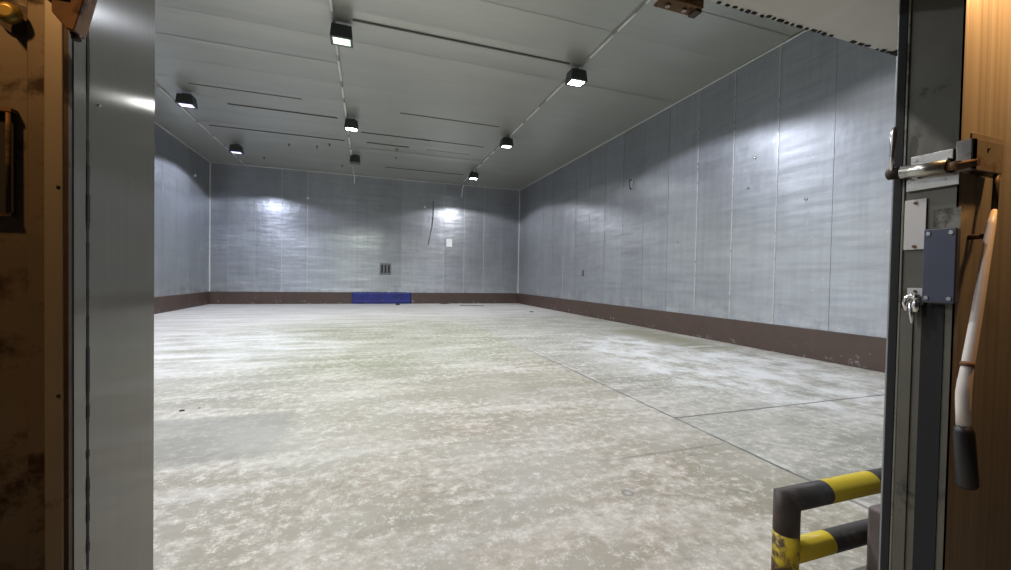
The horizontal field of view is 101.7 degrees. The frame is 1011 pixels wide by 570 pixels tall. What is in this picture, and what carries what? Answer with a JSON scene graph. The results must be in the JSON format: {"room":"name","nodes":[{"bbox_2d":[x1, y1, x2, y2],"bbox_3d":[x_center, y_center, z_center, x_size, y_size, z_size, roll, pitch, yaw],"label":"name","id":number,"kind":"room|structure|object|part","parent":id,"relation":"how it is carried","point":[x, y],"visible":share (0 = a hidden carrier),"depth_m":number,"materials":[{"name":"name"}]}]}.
{"room":"cold storage warehouse","nodes":[
{"label":"cold storage warehouse","id":0,"kind":"room"},
{"bbox_2d":[154,124,209,296],"bbox_3d":[-10.288,-2.166,8.454,0.133,6.642,22.660,1,1,-19],"label":"wall","id":1,"kind":"structure","parent":0,"point":[181,199],"depth_m":16.18,"materials":[{"name":"grey metal"}]},
{"bbox_2d":[154,292,209,313],"bbox_3d":[-10.446,0.847,9.068,0.035,0.590,21.464,1,1,-19],"label":"baseboard","id":2,"kind":"structure","parent":1,"relation":"attached to","point":[162,304],"depth_m":16.16,"materials":[{"name":"brown paint"}]},
{"bbox_2d":[155,122,209,161],"bbox_3d":[-10.320,-5.466,8.949,0.050,0.036,21.449,1,1,-19],"label":"trim","id":3,"kind":"structure","parent":1,"relation":"attached to","point":[155,122],"depth_m":16.13,"materials":[{"name":"grey metal"}]},
{"bbox_2d":[210,162,518,292],"bbox_3d":[-6.537,-2.338,21.724,15.415,6.642,0.133,1,1,-19],"label":"wall","id":4,"kind":"structure","parent":0,"point":[267,235],"depth_m":21.23,"materials":[{"name":"grey metal"}]},
{"bbox_2d":[209,163,210,291],"bbox_3d":[-13.791,-2.696,19.196,0.045,6.002,0.045,1,1,-19],"label":"trim","id":5,"kind":"structure","parent":4,"relation":"attached to","point":[210,163],"depth_m":19.17,"materials":[{"name":"grey metal"}]},
{"bbox_2d":[210,291,517,303],"bbox_3d":[-6.567,0.689,21.702,15.415,0.590,0.035,1,1,-19],"label":"baseboard","id":6,"kind":"structure","parent":4,"relation":"attached to","point":[215,297],"depth_m":20.85,"materials":[{"name":"brown paint"}]},
{"bbox_2d":[210,162,519,190],"bbox_3d":[-6.448,-5.624,21.580,15.415,0.036,0.050,1,1,-19],"label":"trim","id":7,"kind":"structure","parent":4,"relation":"attached to","point":[210,162],"depth_m":21.15,"materials":[{"name":"grey metal"}]},
{"bbox_2d":[352,292,410,303],"bbox_3d":[-6.499,0.676,21.680,2.990,0.614,0.061,1,1,-19],"label":"sheet","id":8,"kind":"object","parent":4,"relation":"attached to","point":[357,297],"visible":1,"depth_m":21.67,"materials":[{"name":"plastic"}]},
{"bbox_2d":[380,263,390,274],"bbox_3d":[-6.342,-0.843,21.741,0.570,0.600,0.034,1,1,-19],"label":"air vent","id":9,"kind":"object","parent":4,"relation":"in","point":[385,268],"visible":1,"depth_m":21.73,"materials":[{"name":"grey metal"}]},
{"bbox_2d":[446,238,452,246],"bbox_3d":[-3.121,-2.353,22.791,0.370,0.460,0.017,1,1,-19],"label":"notice","id":10,"kind":"object","parent":4,"relation":"attached to","point":[448,240],"visible":1,"depth_m":22.78,"materials":[{"name":"white paper"}]},
{"bbox_2d":[517,191,519,292],"bbox_3d":[0.782,-2.516,24.079,0.045,6.002,0.045,1,1,-19],"label":"trim","id":11,"kind":"structure","parent":4,"relation":"attached to","point":[519,191],"depth_m":24.06,"materials":[{"name":"grey metal"}]},
{"bbox_2d":[155,0,804,189],"bbox_3d":[-3.016,-5.477,11.335,15.615,0.217,21.860,1,1,-19],"label":"ceiling","id":12,"kind":"structure","parent":0,"point":[440,83],"depth_m":10.51,"materials":[{"name":"grey metal"}]},
{"bbox_2d":[175,93,197,108],"bbox_3d":[-9.138,-5.306,11.790,0.430,0.370,0.340,1,1,-19],"label":"ceiling lamp","id":13,"kind":"object","parent":12,"relation":"attached to","point":[185,100],"visible":1,"depth_m":11.68,"materials":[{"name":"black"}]},
{"bbox_2d":[155,82,245,165],"bbox_3d":[-8.954,-5.446,9.453,0.070,0.056,21.260,1,1,-19],"label":"trim","id":14,"kind":"structure","parent":12,"relation":"attached to","point":[156,84],"depth_m":13.86,"materials":[{"name":"grey metal"}]},
{"bbox_2d":[229,144,243,154],"bbox_3d":[-10.681,-5.418,16.334,0.430,0.370,0.340,1,1,-19],"label":"ceiling lamp","id":15,"kind":"object","parent":12,"relation":"attached to","point":[233,148],"visible":1,"depth_m":16.21,"materials":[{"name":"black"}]},
{"bbox_2d":[330,22,352,47],"bbox_3d":[-3.344,-5.138,8.407,0.430,0.370,0.340,1,1,-19],"label":"ceiling lamp","id":16,"kind":"object","parent":12,"relation":"attached to","point":[340,34],"visible":1,"depth_m":8.29,"materials":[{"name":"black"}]},
{"bbox_2d":[329,0,354,174],"bbox_3d":[-4.375,-5.384,10.988,0.070,0.066,21.260,1,1,-19],"label":"trim","id":17,"kind":"structure","parent":12,"relation":"attached to","point":[330,1],"depth_m":10.43,"materials":[{"name":"grey metal"}]},
{"bbox_2d":[344,118,358,131],"bbox_3d":[-5.043,-5.261,13.479,0.430,0.370,0.340,1,1,-19],"label":"ceiling lamp","id":18,"kind":"object","parent":12,"relation":"attached to","point":[350,124],"visible":1,"depth_m":13.35,"materials":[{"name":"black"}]},
{"bbox_2d":[350,155,359,164],"bbox_3d":[-6.521,-5.422,17.832,0.430,0.319,0.340,1,1,-19],"label":"ceiling lamp","id":19,"kind":"object","parent":12,"relation":"attached to","point":[353,159],"visible":0.99,"depth_m":17.70,"materials":[{"name":"black metal"}]},
{"bbox_2d":[468,171,478,179],"bbox_3d":[-1.548,-5.314,19.922,0.430,0.370,0.340,1,1,-19],"label":"ceiling lamp","id":20,"kind":"object","parent":12,"relation":"attached to","point":[472,175],"visible":1,"depth_m":19.80,"materials":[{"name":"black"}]},
{"bbox_2d":[499,137,512,148],"bbox_3d":[0.036,-5.194,14.970,0.430,0.370,0.340,1,1,-19],"label":"ceiling lamp","id":21,"kind":"object","parent":12,"relation":"attached to","point":[505,142],"visible":1,"depth_m":14.84,"materials":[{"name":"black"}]},
{"bbox_2d":[460,0,650,184],"bbox_3d":[0.859,-5.321,12.742,0.070,0.061,21.260,1,1,-19],"label":"trim","id":22,"kind":"structure","parent":12,"relation":"attached to","point":[645,2],"depth_m":9.64,"materials":[{"name":"grey metal"}]},
{"bbox_2d":[565,68,587,87],"bbox_3d":[1.722,-5.073,9.999,0.430,0.370,0.340,1,1,-19],"label":"ceiling lamp","id":23,"kind":"object","parent":12,"relation":"attached to","point":[576,77],"visible":1,"depth_m":9.89,"materials":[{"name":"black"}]},
{"bbox_2d":[153,303,884,569],"bbox_3d":[-2.396,1.388,9.232,19.415,0.200,26.960,1,1,-19],"label":"floor","id":24,"kind":"structure","parent":0,"point":[451,436],"depth_m":3.75,"materials":[{"name":"concrete"}]},
{"bbox_2d":[771,467,881,569],"bbox_3d":[1.893,1.249,2.194,1.268,0.492,0.180,1,1,-19],"label":"rail","id":25,"kind":"object","parent":24,"relation":"on","point":[790,549],"visible":0.46,"depth_m":2.03,"materials":[{"name":"black metal"}]},
{"bbox_3d":[1.375,1.349,2.023,0.114,0.278,0.114,1,1,-19],"label":"post","id":26,"kind":"part","parent":25,"relation":"part of","materials":[{"name":"yellow metal"}]},
{"bbox_3d":[1.893,1.248,2.194,1.202,0.492,0.114,1,1,-19],"label":"rail","id":27,"kind":"part","parent":25,"relation":"part of","materials":[{"name":"black metal"}]},
{"bbox_3d":[1.890,1.323,2.195,1.030,0.108,0.108,1,1,-19],"label":"rail","id":28,"kind":"part","parent":25,"relation":"part of","materials":[{"name":"metal"}]},
{"bbox_2d":[866,504,880,569],"bbox_3d":[1.828,1.285,1.972,0.110,0.424,0.120,1,1,-19],"label":"post","id":29,"kind":"object","parent":24,"relation":"on","point":[874,510],"visible":0.3,"depth_m":1.98,"materials":[{"name":"grey metal"}]},
{"bbox_2d":[518,30,896,337],"bbox_3d":[4.447,-1.983,13.392,0.133,6.642,22.660,1,1,-19],"label":"wall","id":30,"kind":"structure","parent":0,"point":[815,112],"depth_m":9.60,"materials":[{"name":"grey metal"}]},
{"bbox_2d":[629,178,632,189],"bbox_3d":[4.195,-3.389,13.811,0.116,0.412,0.160,1,1,-19],"label":"wall hook","id":31,"kind":"object","parent":30,"relation":"attached to","point":[631,179],"visible":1,"depth_m":13.80,"materials":[{"name":"grey metal"}]},
{"bbox_2d":[520,30,808,189],"bbox_3d":[4.248,-5.285,13.831,0.050,0.036,21.449,1,1,-19],"label":"trim","id":32,"kind":"structure","parent":30,"relation":"attached to","point":[804,31],"depth_m":11.10,"materials":[{"name":"grey metal"}]},
{"bbox_2d":[518,293,885,372],"bbox_3d":[4.136,1.028,13.955,0.035,0.590,21.464,1,1,-19],"label":"baseboard","id":33,"kind":"structure","parent":30,"relation":"attached to","point":[854,350],"depth_m":9.50,"materials":[{"name":"brown paint"}]},
{"bbox_3d":[0.348,-1.836,1.163,15.415,6.642,0.253,1,1,-19],"label":"wall","id":34,"kind":"structure","parent":0,"visible":0},
{"bbox_2d":[0,107,17,216],"bbox_3d":[-0.829,-0.198,0.659,0.063,0.174,0.015,1,1,-19],"label":"lock keeper","id":35,"kind":"object","parent":34,"relation":"attached to","point":[8,183],"visible":1,"depth_m":0.67,"materials":[{"name":"metal"}]},
{"bbox_3d":[-0.802,-0.197,0.663,0.006,0.160,0.006,1,1,-19],"label":"rod","id":36,"kind":"part","parent":35,"relation":"part of","materials":[{"name":"metal"}]},
{"bbox_2d":[0,2,26,35],"bbox_3d":[-0.790,-0.432,0.659,0.048,0.048,0.028,1,1,-19],"label":"handle","id":37,"kind":"object","parent":34,"relation":"attached to","point":[13,17],"visible":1,"depth_m":0.66,"materials":[{"name":"gold metal"}]},
{"bbox_3d":[-0.790,-0.432,0.658,0.032,0.032,0.028,1,1,-19],"label":"knob","id":38,"kind":"part","parent":37,"relation":"part of","materials":[{"name":"gold metal"}]},
{"bbox_2d":[0,0,44,569],"bbox_3d":[-2.043,-0.143,0.274,2.697,3.200,0.043,1,1,-19],"label":"door","id":39,"kind":"structure","parent":34,"relation":"attached to","point":[22,377],"depth_m":0.68,"materials":[{"name":"wood"}]},
{"bbox_2d":[44,0,63,569],"bbox_3d":[-0.755,0.183,0.703,0.026,2.580,0.052,1,1,-19],"label":"trim","id":40,"kind":"structure","parent":34,"relation":"attached to","point":[53,28],"depth_m":0.68,"materials":[{"name":"wood"}]},
{"bbox_2d":[64,26,72,569],"bbox_3d":[-0.734,0.184,0.691,0.006,2.580,0.010,1,1,-19],"label":"trim","id":41,"kind":"structure","parent":34,"relation":"attached to","point":[68,321],"depth_m":0.69,"materials":[{"name":"metal"}]},
{"bbox_2d":[48,0,97,41],"bbox_3d":[-0.700,-0.561,0.660,0.064,0.329,0.038,1,1,-19],"label":"bracket","id":42,"kind":"object","parent":34,"relation":"attached to","point":[76,16],"visible":1,"depth_m":0.66,"materials":[{"name":"metal"}]},
{"bbox_2d":[72,39,85,569],"bbox_3d":[-0.741,0.226,0.712,0.007,2.495,0.032,1,1,-19],"label":"trim","id":43,"kind":"structure","parent":34,"relation":"attached to","point":[78,48],"depth_m":0.71,"materials":[{"name":"metal"}]},
{"bbox_2d":[86,30,89,569],"bbox_3d":[-0.748,0.233,0.731,0.012,2.480,0.008,1,1,-19],"label":"trim","id":44,"kind":"structure","parent":34,"relation":"attached to","point":[87,36],"depth_m":0.73,"materials":[{"name":"black rubber"}]},
{"bbox_2d":[89,0,154,569],"bbox_3d":[-0.788,0.223,0.845,0.012,2.495,0.238,1,1,-19],"label":"trim","id":45,"kind":"structure","parent":34,"relation":"attached to","point":[121,32],"depth_m":0.83,"materials":[{"name":"metal"}]},
{"bbox_2d":[653,0,703,18],"bbox_3d":[0.605,-1.017,1.433,0.174,0.116,0.053,1,1,-19],"label":"bracket","id":46,"kind":"object","parent":34,"relation":"attached to","point":[692,8],"visible":1,"depth_m":1.43,"materials":[{"name":"metal"}]},
{"bbox_2d":[708,0,898,51],"bbox_3d":[0.474,-1.001,1.226,2.595,0.015,0.253,1,1,-19],"label":"trim","id":47,"kind":"structure","parent":34,"relation":"attached to","point":[875,23],"depth_m":1.50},
{"bbox_2d":[716,1,897,55],"bbox_3d":[0.490,-0.993,1.252,2.548,0.010,0.221,1,1,-19],"label":"trim","id":48,"kind":"structure","parent":34,"relation":"attached to","point":[895,52],"depth_m":1.57,"materials":[{"name":"black rubber"}]},
{"bbox_2d":[878,57,896,569],"bbox_3d":[1.672,0.259,1.761,0.018,2.480,0.065,1,1,-19],"label":"trim","id":49,"kind":"structure","parent":34,"relation":"attached to","point":[896,57],"depth_m":1.79,"materials":[{"name":"black metal"}]},
{"bbox_2d":[879,0,1010,569],"bbox_3d":[2.258,0.053,1.555,2.217,2.887,0.151,1,1,-19],"label":"door","id":50,"kind":"structure","parent":34,"relation":"in","point":[953,82],"depth_m":1.19,"materials":[{"name":"metal"}]},
{"bbox_2d":[902,288,922,322],"bbox_3d":[1.193,0.060,1.210,0.027,0.103,0.044,1,1,-19],"label":"padlock hasp","id":51,"kind":"object","parent":50,"relation":"attached to","point":[911,302],"visible":1,"depth_m":1.20,"materials":[{"name":"metal"}]},
{"bbox_3d":[1.206,0.033,1.211,0.003,0.049,0.037,1,1,-19],"label":"plate","id":52,"kind":"part","parent":51,"relation":"part of","materials":[{"name":"silver metal"}]},
{"bbox_2d":[903,198,926,249],"bbox_3d":[1.206,-0.178,1.212,0.007,0.148,0.051,1,1,-19],"label":"plate","id":53,"kind":"object","parent":50,"relation":"attached to","point":[915,220],"visible":1,"depth_m":1.21,"materials":[{"name":"metal"}]},
{"bbox_2d":[885,127,980,191],"bbox_3d":[1.200,-0.372,1.161,0.057,0.192,0.198,1,1,-19],"label":"bolt","id":54,"kind":"object","parent":50,"relation":"attached to","point":[938,167],"visible":1,"depth_m":1.17,"materials":[{"name":"metal"}]},
{"bbox_3d":[1.158,-0.406,1.228,0.019,0.127,0.019,1,1,-19],"label":"thumb lever","id":55,"kind":"part","parent":54,"relation":"part of","materials":[{"name":"silver metal"}]},
{"bbox_3d":[1.215,-0.327,1.173,0.021,0.101,0.117,1,1,-19],"label":"plate","id":56,"kind":"part","parent":54,"relation":"part of","materials":[{"name":"metal"}]},
{"bbox_3d":[1.220,-0.322,1.097,0.024,0.026,0.062,1,1,-19],"label":"bolt rod","id":57,"kind":"part","parent":54,"relation":"part of","materials":[{"name":"metal"}]},
{"bbox_2d":[922,227,960,303],"bbox_3d":[1.216,-0.053,1.148,0.028,0.207,0.070,1,1,-19],"label":"junction box","id":58,"kind":"object","parent":50,"relation":"attached to","point":[941,255],"visible":1,"depth_m":1.14,"materials":[{"name":"blue metal"}]},
{"bbox_2d":[933,207,960,228],"bbox_3d":[1.231,-0.186,1.148,0.001,0.056,0.058,1,1,-19],"label":"plate","id":59,"kind":"object","parent":50,"relation":"attached to","point":[946,217],"depth_m":1.15,"materials":[{"name":"grey metal"}]},
{"bbox_2d":[952,174,999,490],"bbox_3d":[1.275,0.119,1.116,0.169,0.852,0.051,0,1,-32],"label":"door lever","id":60,"kind":"object","parent":50,"relation":"attached to","point":[966,473],"visible":1,"depth_m":1.09,"materials":[{"name":"white paint"}]},
{"bbox_3d":[1.347,-0.252,1.131,0.035,0.109,0.014,0,1,-36],"label":"pivot rod","id":61,"kind":"part","parent":60,"relation":"part of","materials":[{"name":"metal"}]},
{"bbox_2d":[955,132,1003,176],"bbox_3d":[1.333,-0.363,1.136,0.216,0.115,0.036,1,1,-19],"label":"bracket","id":62,"kind":"object","parent":50,"relation":"attached to","point":[989,149],"visible":1,"depth_m":1.11,"materials":[{"name":"wood"}]}
]}

